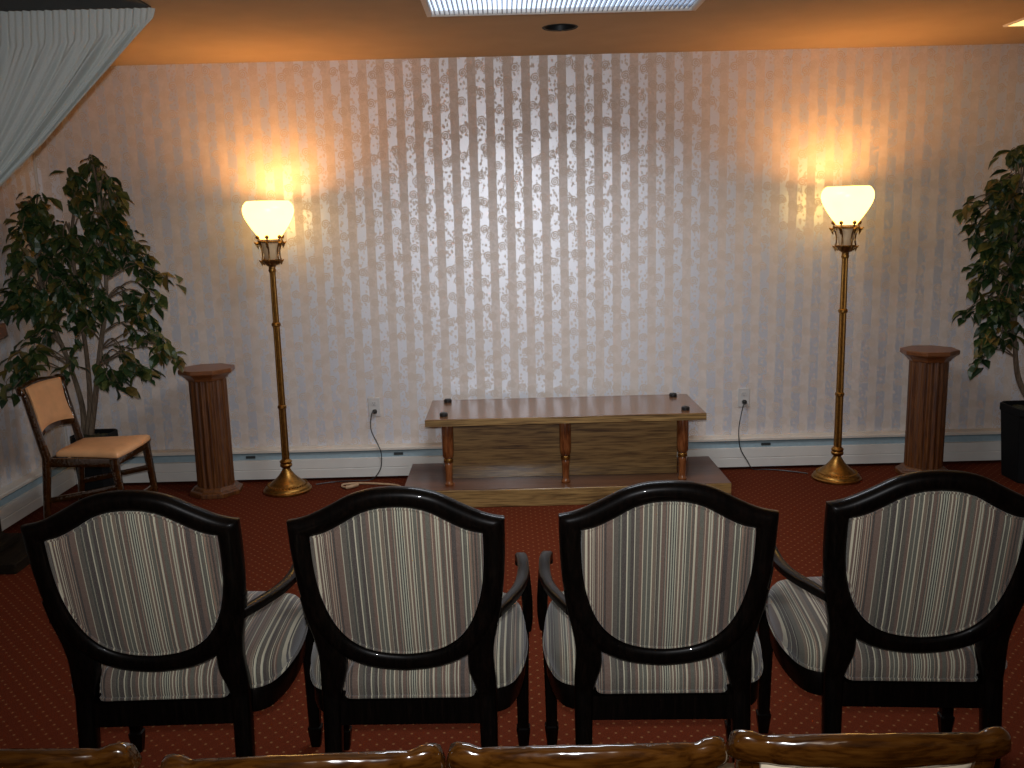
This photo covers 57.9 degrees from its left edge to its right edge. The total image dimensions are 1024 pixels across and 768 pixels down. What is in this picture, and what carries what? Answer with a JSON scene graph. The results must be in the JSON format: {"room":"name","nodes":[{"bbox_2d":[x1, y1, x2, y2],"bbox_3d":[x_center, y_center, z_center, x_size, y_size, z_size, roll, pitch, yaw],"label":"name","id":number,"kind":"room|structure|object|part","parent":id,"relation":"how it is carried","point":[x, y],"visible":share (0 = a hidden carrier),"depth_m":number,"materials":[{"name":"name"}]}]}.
{"room":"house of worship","nodes":[
{"label":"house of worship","id":0,"kind":"room"},
{"bbox_2d":[0,155,65,488],"bbox_3d":[-2.764,0.096,1.478,0.100,2.555,8.120,-1,10,0],"label":"wall","id":1,"kind":"structure","parent":0,"point":[20,455],"depth_m":5.11,"materials":[{"name":"paint"}]},
{"bbox_2d":[0,457,75,530],"bbox_3d":[-2.672,0.817,4.016,0.062,0.195,3.250,-1,10,0],"label":"baseboard heater","id":2,"kind":"object","parent":1,"relation":"attached to","point":[23,496],"visible":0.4,"depth_m":5.09,"materials":[{"name":"metal"}]},
{"bbox_2d":[0,460,1023,767],"bbox_3d":[0.347,1.312,1.728,6.260,0.080,8.320,-1,10,0],"label":"floor","id":3,"kind":"structure","parent":0,"point":[38,706],"depth_m":3.23,"materials":[{"name":"red carpet"}]},
{"bbox_2d":[0,323,29,573],"bbox_3d":[-2.495,0.293,4.354,0.410,1.115,0.458,-1,10,0],"label":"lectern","id":4,"kind":"object","parent":3,"relation":"on","point":[13,554],"visible":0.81,"depth_m":4.39,"materials":[{"name":"brown wood"}]},
{"bbox_2d":[0,742,141,767],"bbox_3d":[-0.754,0.893,1.670,0.415,0.819,0.526,-1,10,2],"label":"folding chair","id":5,"kind":"object","parent":3,"relation":"on","point":[120,754],"visible":1,"depth_m":1.35,"materials":[{"name":"brown wood"}]},
{"bbox_2d":[16,374,157,518],"bbox_3d":[-2.201,0.361,4.828,0.526,0.796,0.428,-1,10,2],"label":"folding chair","id":6,"kind":"object","parent":3,"relation":"on","point":[46,400],"visible":0.99,"depth_m":4.71,"materials":[{"name":"brown wood"}]},
{"bbox_3d":[-2.373,0.417,4.660,0.107,0.755,0.036,-1,10,2],"label":"leg","id":7,"kind":"part","parent":6,"relation":"part of","materials":[{"name":"brown wood"}]},
{"bbox_3d":[-2.440,0.003,4.768,0.065,0.059,0.428,-1,10,2],"label":"crest rail","id":8,"kind":"part","parent":6,"relation":"part of","materials":[{"name":"brown wood"}]},
{"bbox_3d":[-2.377,0.220,4.807,0.050,0.048,0.344,-1,10,2],"label":"rail","id":9,"kind":"part","parent":6,"relation":"part of","materials":[{"name":"brown wood"}]},
{"bbox_3d":[-2.364,0.352,5.014,0.107,0.755,0.036,-1,10,2],"label":"leg","id":10,"kind":"part","parent":6,"relation":"part of","materials":[{"name":"brown wood"}]},
{"bbox_3d":[-2.162,0.396,4.649,0.336,0.044,0.019,-1,10,4],"label":"rail","id":11,"kind":"part","parent":6,"relation":"part of","materials":[{"name":"brown wood"}]},
{"bbox_3d":[-2.130,0.319,4.818,0.363,0.044,0.404,-1,10,2],"label":"seat","id":12,"kind":"part","parent":6,"relation":"part of","materials":[{"name":"beige leather"}]},
{"bbox_3d":[-1.972,0.578,4.670,0.068,0.415,0.036,-1,10,2],"label":"leg","id":13,"kind":"part","parent":6,"relation":"part of","materials":[{"name":"brown wood"}]},
{"bbox_3d":[-1.987,0.360,4.822,0.018,0.044,0.372,-1,10,2],"label":"rail","id":14,"kind":"part","parent":6,"relation":"part of","materials":[{"name":"brown wood"}]},
{"bbox_3d":[-1.962,0.510,5.040,0.068,0.415,0.036,-1,10,2],"label":"leg","id":15,"kind":"part","parent":6,"relation":"part of","materials":[{"name":"brown wood"}]},
{"bbox_2d":[0,154,186,490],"bbox_3d":[-2.302,-0.268,5.090,0.981,1.943,0.582,-6,11,-23],"label":"ficus tree","id":16,"kind":"object","parent":3,"relation":"on","point":[35,223],"visible":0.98,"depth_m":5.00,"materials":[{"name":"green plant"}]},
{"bbox_3d":[-2.384,0.476,5.323,0.210,0.400,0.210,-1,10,0],"label":"planter","id":17,"kind":"part","parent":16,"relation":"part of","materials":[{"name":"black plastic"}]},
{"bbox_2d":[20,490,322,756],"bbox_3d":[-0.870,0.668,2.473,0.610,0.976,0.638,-2,10,-1],"label":"armchair","id":18,"kind":"object","parent":3,"relation":"on","point":[148,604],"visible":0.94,"depth_m":2.21,"materials":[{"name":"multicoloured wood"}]},
{"bbox_3d":[-1.056,0.848,2.287,0.090,0.700,0.100,-2,10,-1],"label":"leg","id":19,"kind":"part","parent":18,"relation":"part of","materials":[{"name":"black wood"}]},
{"bbox_3d":[-0.872,0.474,2.181,0.496,0.489,0.133,-2,10,-1],"label":"frame","id":20,"kind":"part","parent":18,"relation":"part of","materials":[{"name":"black wood"}]},
{"bbox_3d":[-1.136,0.914,2.768,0.046,0.400,0.046,-2,10,-1],"label":"leg","id":21,"kind":"part","parent":18,"relation":"part of","materials":[{"name":"black wood"}]},
{"bbox_3d":[-0.868,0.769,2.548,0.564,0.070,0.511,-2,10,-1],"label":"seat rail","id":22,"kind":"part","parent":18,"relation":"part of","materials":[{"name":"black wood"}]},
{"bbox_3d":[-0.870,0.687,2.536,0.572,0.099,0.512,-2,10,-1],"label":"seat","id":23,"kind":"part","parent":18,"relation":"part of","materials":[{"name":"fabric"}]},
{"bbox_3d":[-0.670,0.837,2.292,0.090,0.700,0.100,-2,10,-1],"label":"leg","id":24,"kind":"part","parent":18,"relation":"part of","materials":[{"name":"black wood"}]},
{"bbox_3d":[-0.611,0.534,2.466,0.060,0.086,0.509,-1,10,4],"label":"armrest","id":25,"kind":"part","parent":18,"relation":"part of","materials":[{"name":"black wood"}]},
{"bbox_3d":[-0.599,0.899,2.775,0.046,0.400,0.046,-2,10,-1],"label":"leg","id":26,"kind":"part","parent":18,"relation":"part of","materials":[{"name":"black wood"}]},
{"bbox_2d":[178,363,242,499],"bbox_3d":[-1.749,0.271,5.393,0.296,0.746,0.296,-3,10,-6],"label":"pedestal column","id":27,"kind":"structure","parent":3,"relation":"on","point":[208,393],"depth_m":5.32,"materials":[{"name":"brown wood"}]},
{"bbox_2d":[242,200,311,497],"bbox_3d":[-1.341,-0.195,5.303,0.280,1.675,0.280,-1,10,0],"label":"floor lamp","id":28,"kind":"object","parent":3,"relation":"on","point":[269,220],"visible":1,"depth_m":5.23,"materials":[{"name":"gold metal"}]},
{"bbox_3d":[-1.359,-0.914,5.171,0.280,0.213,0.280,-1,10,0],"label":"lamp shade","id":29,"kind":"part","parent":28,"relation":"part of","materials":[{"name":"white glass"}]},
{"bbox_3d":[-1.355,-0.756,5.200,0.112,0.116,0.112,-1,10,0],"label":"glass","id":30,"kind":"part","parent":28,"relation":"part of","materials":[{"name":"clear glass"}]},
{"bbox_3d":[-1.355,-0.752,5.200,0.162,0.169,0.187,-1,10,0],"label":"crown","id":31,"kind":"part","parent":28,"relation":"part of","materials":[{"name":"gold metal"}]},
{"bbox_2d":[160,743,445,767],"bbox_3d":[-0.304,0.888,1.636,0.415,0.819,0.526,-2,10,-2],"label":"folding chair","id":32,"kind":"object","parent":3,"relation":"on","point":[430,755],"visible":1,"depth_m":1.32,"materials":[{"name":"brown wood"}]},
{"bbox_2d":[316,409,381,484],"bbox_3d":[-0.993,0.379,5.588,0.403,0.429,0.078,-4,11,-12],"label":"power cord","id":33,"kind":"object","parent":3,"relation":"on","point":[374,411],"visible":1,"depth_m":5.60,"materials":[{"name":"black plastic"}]},
{"bbox_2d":[341,482,400,488],"bbox_3d":[-0.767,0.611,5.403,0.520,0.024,0.238,8,14,43],"label":"extension cord","id":34,"kind":"object","parent":3,"relation":"on","point":[353,484],"visible":0.81,"depth_m":5.50,"materials":[{"name":"beige plastic"}]},
{"bbox_2d":[286,486,532,752],"bbox_3d":[-0.250,0.656,2.451,0.610,0.976,0.638,-1,10,1],"label":"armchair","id":35,"kind":"object","parent":3,"relation":"on","point":[408,614],"visible":1,"depth_m":2.18,"materials":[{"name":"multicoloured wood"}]},
{"bbox_3d":[-0.443,0.835,2.271,0.090,0.700,0.100,-1,10,1],"label":"leg","id":36,"kind":"part","parent":35,"relation":"part of","materials":[{"name":"black wood"}]},
{"bbox_3d":[-0.507,0.900,2.755,0.046,0.400,0.046,-1,10,1],"label":"leg","id":37,"kind":"part","parent":35,"relation":"part of","materials":[{"name":"black wood"}]},
{"bbox_3d":[-0.260,0.463,2.159,0.496,0.489,0.133,-1,10,1],"label":"frame","id":38,"kind":"part","parent":35,"relation":"part of","materials":[{"name":"black wood"}]},
{"bbox_3d":[-0.248,0.675,2.514,0.572,0.099,0.512,-1,10,1],"label":"seat","id":39,"kind":"part","parent":35,"relation":"part of","materials":[{"name":"fabric"}]},
{"bbox_3d":[-0.246,0.758,2.526,0.564,0.070,0.511,-1,10,1],"label":"seat rail","id":40,"kind":"part","parent":35,"relation":"part of","materials":[{"name":"black wood"}]},
{"bbox_3d":[-0.057,0.827,2.263,0.090,0.700,0.100,-1,10,1],"label":"leg","id":41,"kind":"part","parent":35,"relation":"part of","materials":[{"name":"black wood"}]},
{"bbox_3d":[0.010,0.524,2.434,0.060,0.086,0.509,0,10,6],"label":"armrest","id":42,"kind":"part","parent":35,"relation":"part of","materials":[{"name":"black wood"}]},
{"bbox_3d":[0.031,0.889,2.744,0.046,0.400,0.046,-1,10,1],"label":"leg","id":43,"kind":"part","parent":35,"relation":"part of","materials":[{"name":"black wood"}]},
{"bbox_2d":[405,393,730,507],"bbox_3d":[0.293,0.359,5.284,1.792,0.512,0.570,-1,10,0],"label":"display stand","id":44,"kind":"object","parent":3,"relation":"on","point":[547,451],"visible":0.99,"depth_m":5.21,"materials":[{"name":"brown wood"}]},
{"bbox_3d":[-0.351,0.389,5.091,0.066,0.349,0.066,-1,10,0],"label":"post","id":45,"kind":"part","parent":44,"relation":"part of","materials":[{"name":"red wood"}]},
{"bbox_3d":[0.294,0.372,5.093,0.066,0.349,0.066,-1,10,0],"label":"post","id":46,"kind":"part","parent":44,"relation":"part of","materials":[{"name":"red wood"}]},
{"bbox_3d":[0.292,0.325,5.357,1.280,0.351,0.265,-1,10,0],"label":"cabinet panel","id":47,"kind":"part","parent":44,"relation":"part of","materials":[{"name":"brown wood"}]},
{"bbox_3d":[0.939,0.356,5.096,0.066,0.349,0.066,-1,10,0],"label":"post","id":48,"kind":"part","parent":44,"relation":"part of","materials":[{"name":"red wood"}]},
{"bbox_2d":[446,736,728,767],"bbox_3d":[0.120,0.876,1.643,0.415,0.819,0.526,-1,10,0],"label":"folding chair","id":49,"kind":"object","parent":3,"relation":"on","point":[708,752],"visible":1,"depth_m":1.32,"materials":[{"name":"brown wood"}]},
{"bbox_2d":[537,480,778,762],"bbox_3d":[0.371,0.642,2.443,0.610,0.976,0.638,-1,10,2],"label":"armchair","id":50,"kind":"object","parent":3,"relation":"on","point":[657,615],"visible":0.98,"depth_m":2.17,"materials":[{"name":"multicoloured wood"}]},
{"bbox_3d":[0.116,0.886,2.750,0.046,0.400,0.046,-1,10,2],"label":"leg","id":51,"kind":"part","parent":50,"relation":"part of","materials":[{"name":"black wood"}]},
{"bbox_3d":[0.105,0.521,2.441,0.060,0.086,0.509,-2,10,-3],"label":"armrest","id":52,"kind":"part","parent":50,"relation":"part of","materials":[{"name":"black wood"}]},
{"bbox_3d":[0.176,0.821,2.265,0.090,0.700,0.100,-1,10,2],"label":"leg","id":53,"kind":"part","parent":50,"relation":"part of","materials":[{"name":"black wood"}]},
{"bbox_3d":[0.375,0.744,2.518,0.564,0.070,0.511,-1,10,2],"label":"seat rail","id":54,"kind":"part","parent":50,"relation":"part of","materials":[{"name":"black wood"}]},
{"bbox_3d":[0.373,0.661,2.506,0.572,0.099,0.512,-1,10,2],"label":"seat","id":55,"kind":"part","parent":50,"relation":"part of","materials":[{"name":"fabric"}]},
{"bbox_3d":[0.358,0.449,2.151,0.496,0.489,0.133,-1,10,2],"label":"frame","id":56,"kind":"part","parent":50,"relation":"part of","materials":[{"name":"black wood"}]},
{"bbox_3d":[0.653,0.875,2.734,0.046,0.400,0.046,-1,10,2],"label":"leg","id":57,"kind":"part","parent":50,"relation":"part of","materials":[{"name":"black wood"}]},
{"bbox_3d":[0.561,0.813,2.254,0.090,0.700,0.100,-1,10,2],"label":"leg","id":58,"kind":"part","parent":50,"relation":"part of","materials":[{"name":"black wood"}]},
{"bbox_2d":[738,400,807,473],"bbox_3d":[1.575,0.316,5.580,0.409,0.429,0.080,2,11,18],"label":"power cord","id":59,"kind":"object","parent":3,"relation":"on","point":[744,402],"visible":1,"depth_m":5.61,"materials":[{"name":"black plastic"}]},
{"bbox_2d":[811,186,874,484],"bbox_3d":[1.879,-0.269,5.269,0.280,1.675,0.280,-5,11,-17],"label":"floor lamp","id":60,"kind":"object","parent":3,"relation":"on","point":[846,206],"visible":1,"depth_m":5.19,"materials":[{"name":"gold metal"}]},
{"bbox_3d":[1.864,-0.830,5.166,0.112,0.116,0.112,-5,11,-17],"label":"glass","id":61,"kind":"part","parent":60,"relation":"part of","materials":[{"name":"clear glass"}]},
{"bbox_3d":[1.865,-0.827,5.167,0.162,0.169,0.187,-5,11,-17],"label":"crown","id":62,"kind":"part","parent":60,"relation":"part of","materials":[{"name":"gold metal"}]},
{"bbox_3d":[1.860,-0.988,5.137,0.280,0.213,0.280,-5,11,-17],"label":"lamp shade","id":63,"kind":"part","parent":60,"relation":"part of","materials":[{"name":"white glass"}]},
{"bbox_2d":[718,726,1011,767],"bbox_3d":[0.542,0.863,1.653,0.415,0.819,0.526,-1,10,1],"label":"folding chair","id":64,"kind":"object","parent":3,"relation":"on","point":[749,749],"visible":0.98,"depth_m":1.34,"materials":[{"name":"brown wood"}]},
{"bbox_3d":[0.542,0.808,1.717,0.392,0.046,0.363,-1,10,1],"label":"seat","id":65,"kind":"part","parent":64,"relation":"part of","materials":[{"name":"beige"}]},
{"bbox_3d":[0.365,0.918,1.496,0.035,0.776,0.107,-1,10,1],"label":"leg","id":66,"kind":"part","parent":64,"relation":"part of","materials":[{"name":"brown wood"}]},
{"bbox_3d":[0.714,0.911,1.488,0.035,0.776,0.107,-1,10,1],"label":"leg","id":67,"kind":"part","parent":64,"relation":"part of","materials":[{"name":"brown wood"}]},
{"bbox_2d":[756,470,1023,767],"bbox_3d":[1.004,0.622,2.470,0.610,0.976,0.638,-1,10,4],"label":"armchair","id":68,"kind":"object","parent":3,"relation":"on","point":[917,600],"visible":0.94,"depth_m":2.21,"materials":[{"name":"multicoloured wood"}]},
{"bbox_3d":[0.761,0.863,2.788,0.046,0.400,0.046,-1,10,4],"label":"leg","id":69,"kind":"part","parent":68,"relation":"part of","materials":[{"name":"black wood"}]},
{"bbox_3d":[0.740,0.498,2.479,0.060,0.086,0.509,-2,10,-1],"label":"armrest","id":70,"kind":"part","parent":68,"relation":"part of","materials":[{"name":"black wood"}]},
{"bbox_3d":[0.800,0.798,2.301,0.090,0.700,0.100,-1,10,4],"label":"leg","id":71,"kind":"part","parent":68,"relation":"part of","materials":[{"name":"black wood"}]},
{"bbox_3d":[1.009,0.640,2.533,0.572,0.099,0.512,-1,10,4],"label":"seat","id":72,"kind":"part","parent":68,"relation":"part of","materials":[{"name":"fabric"}]},
{"bbox_3d":[1.011,0.723,2.545,0.564,0.070,0.511,-1,10,4],"label":"seat rail","id":73,"kind":"part","parent":68,"relation":"part of","materials":[{"name":"black wood"}]},
{"bbox_3d":[0.981,0.428,2.179,0.496,0.489,0.133,-1,10,4],"label":"frame","id":74,"kind":"part","parent":68,"relation":"part of","materials":[{"name":"black wood"}]},
{"bbox_3d":[1.297,0.856,2.748,0.046,0.400,0.046,-1,10,4],"label":"leg","id":75,"kind":"part","parent":68,"relation":"part of","materials":[{"name":"black wood"}]},
{"bbox_3d":[1.185,0.794,2.272,0.090,0.700,0.100,-1,10,4],"label":"leg","id":76,"kind":"part","parent":68,"relation":"part of","materials":[{"name":"black wood"}]},
{"bbox_2d":[895,345,959,474],"bbox_3d":[2.420,0.164,5.409,0.296,0.746,0.296,0,10,5],"label":"pedestal column","id":77,"kind":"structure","parent":3,"relation":"on","point":[928,372],"depth_m":5.33,"materials":[{"name":"brown wood"}]},
{"bbox_2d":[951,144,1023,483],"bbox_3d":[2.834,-0.381,5.103,0.911,1.907,0.448,-1,10,0],"label":"ficus tree","id":78,"kind":"object","parent":3,"relation":"on","point":[1008,303],"visible":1,"depth_m":5.05,"materials":[{"name":"green plant"}]},
{"bbox_3d":[2.974,0.332,5.292,0.290,0.430,0.290,-1,10,0],"label":"planter","id":79,"kind":"part","parent":78,"relation":"part of","materials":[{"name":"black plastic"}]},
{"bbox_2d":[35,44,1023,483],"bbox_3d":[0.280,-0.725,5.532,6.260,2.555,0.100,-1,10,0],"label":"wall","id":80,"kind":"structure","parent":0,"point":[619,224],"depth_m":5.45,"materials":[{"name":"paper"}]},
{"bbox_2d":[32,152,67,445],"bbox_3d":[-2.744,-0.691,5.456,0.012,2.245,0.012,-1,10,0],"label":"trim","id":81,"kind":"structure","parent":80,"relation":"attached to","point":[33,154],"depth_m":5.47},
{"bbox_2d":[368,398,380,416],"bbox_3d":[-0.838,0.141,5.625,0.072,0.116,0.010,-1,10,0],"label":"wall outlet","id":82,"kind":"object","parent":80,"relation":"attached to","point":[373,403],"visible":1,"depth_m":5.62,"materials":[{"name":"white plastic"}]},
{"bbox_2d":[76,428,1000,483],"bbox_3d":[0.342,0.439,5.662,5.985,0.195,0.062,-1,10,0],"label":"baseboard heater","id":83,"kind":"object","parent":80,"relation":"attached to","point":[976,444],"visible":0.47,"depth_m":5.64,"materials":[{"name":"metal"}]},
{"bbox_2d":[738,388,749,406],"bbox_3d":[1.411,0.083,5.634,0.072,0.116,0.010,-1,10,0],"label":"wall outlet","id":84,"kind":"object","parent":80,"relation":"attached to","point":[743,393],"visible":1,"depth_m":5.63,"materials":[{"name":"white plastic"}]},
{"bbox_2d":[111,0,1023,65],"bbox_3d":[0.284,-1.191,1.268,6.060,0.100,8.120,-1,10,0],"label":"ceiling","id":85,"kind":"structure","parent":0,"point":[179,31],"depth_m":4.55,"materials":[{"name":"paint"}]},
{"bbox_2d":[0,0,154,186],"bbox_3d":[-2.086,-0.325,3.871,1.284,2.424,0.387,-1,10,0],"label":"curtain","id":86,"kind":"object","parent":85,"relation":"hanging from","point":[52,52],"visible":1,"depth_m":3.85,"materials":[{"name":"fabric"}]},
{"bbox_2d":[542,24,577,30],"bbox_3d":[0.231,-1.774,4.476,0.176,0.099,0.176,-1,10,0],"label":"recessed light","id":87,"kind":"object","parent":85,"relation":"in","point":[553,27],"visible":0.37,"depth_m":4.54,"materials":[{"name":"black plastic"}]},
{"bbox_2d":[421,0,704,16],"bbox_3d":[0.218,-1.576,3.744,1.195,0.034,0.610,-1,10,0],"label":"recessed light","id":88,"kind":"object","parent":85,"relation":"in","point":[432,8],"visible":1,"depth_m":3.96,"materials":[{"name":"plastic"}]},
{"bbox_3d":[0.217,-1.586,3.742,1.127,0.007,0.542,-1,10,0],"label":"light panel","id":89,"kind":"part","parent":88,"relation":"part of","materials":[{"name":"white plastic"}]},
{"bbox_2d":[1003,18,1023,26],"bbox_3d":[2.697,-1.798,4.543,0.380,0.008,0.380,-1,10,0],"label":"recessed light","id":90,"kind":"object","parent":85,"relation":"in","point":[1018,23],"visible":1,"depth_m":4.67,"materials":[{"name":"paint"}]}
]}

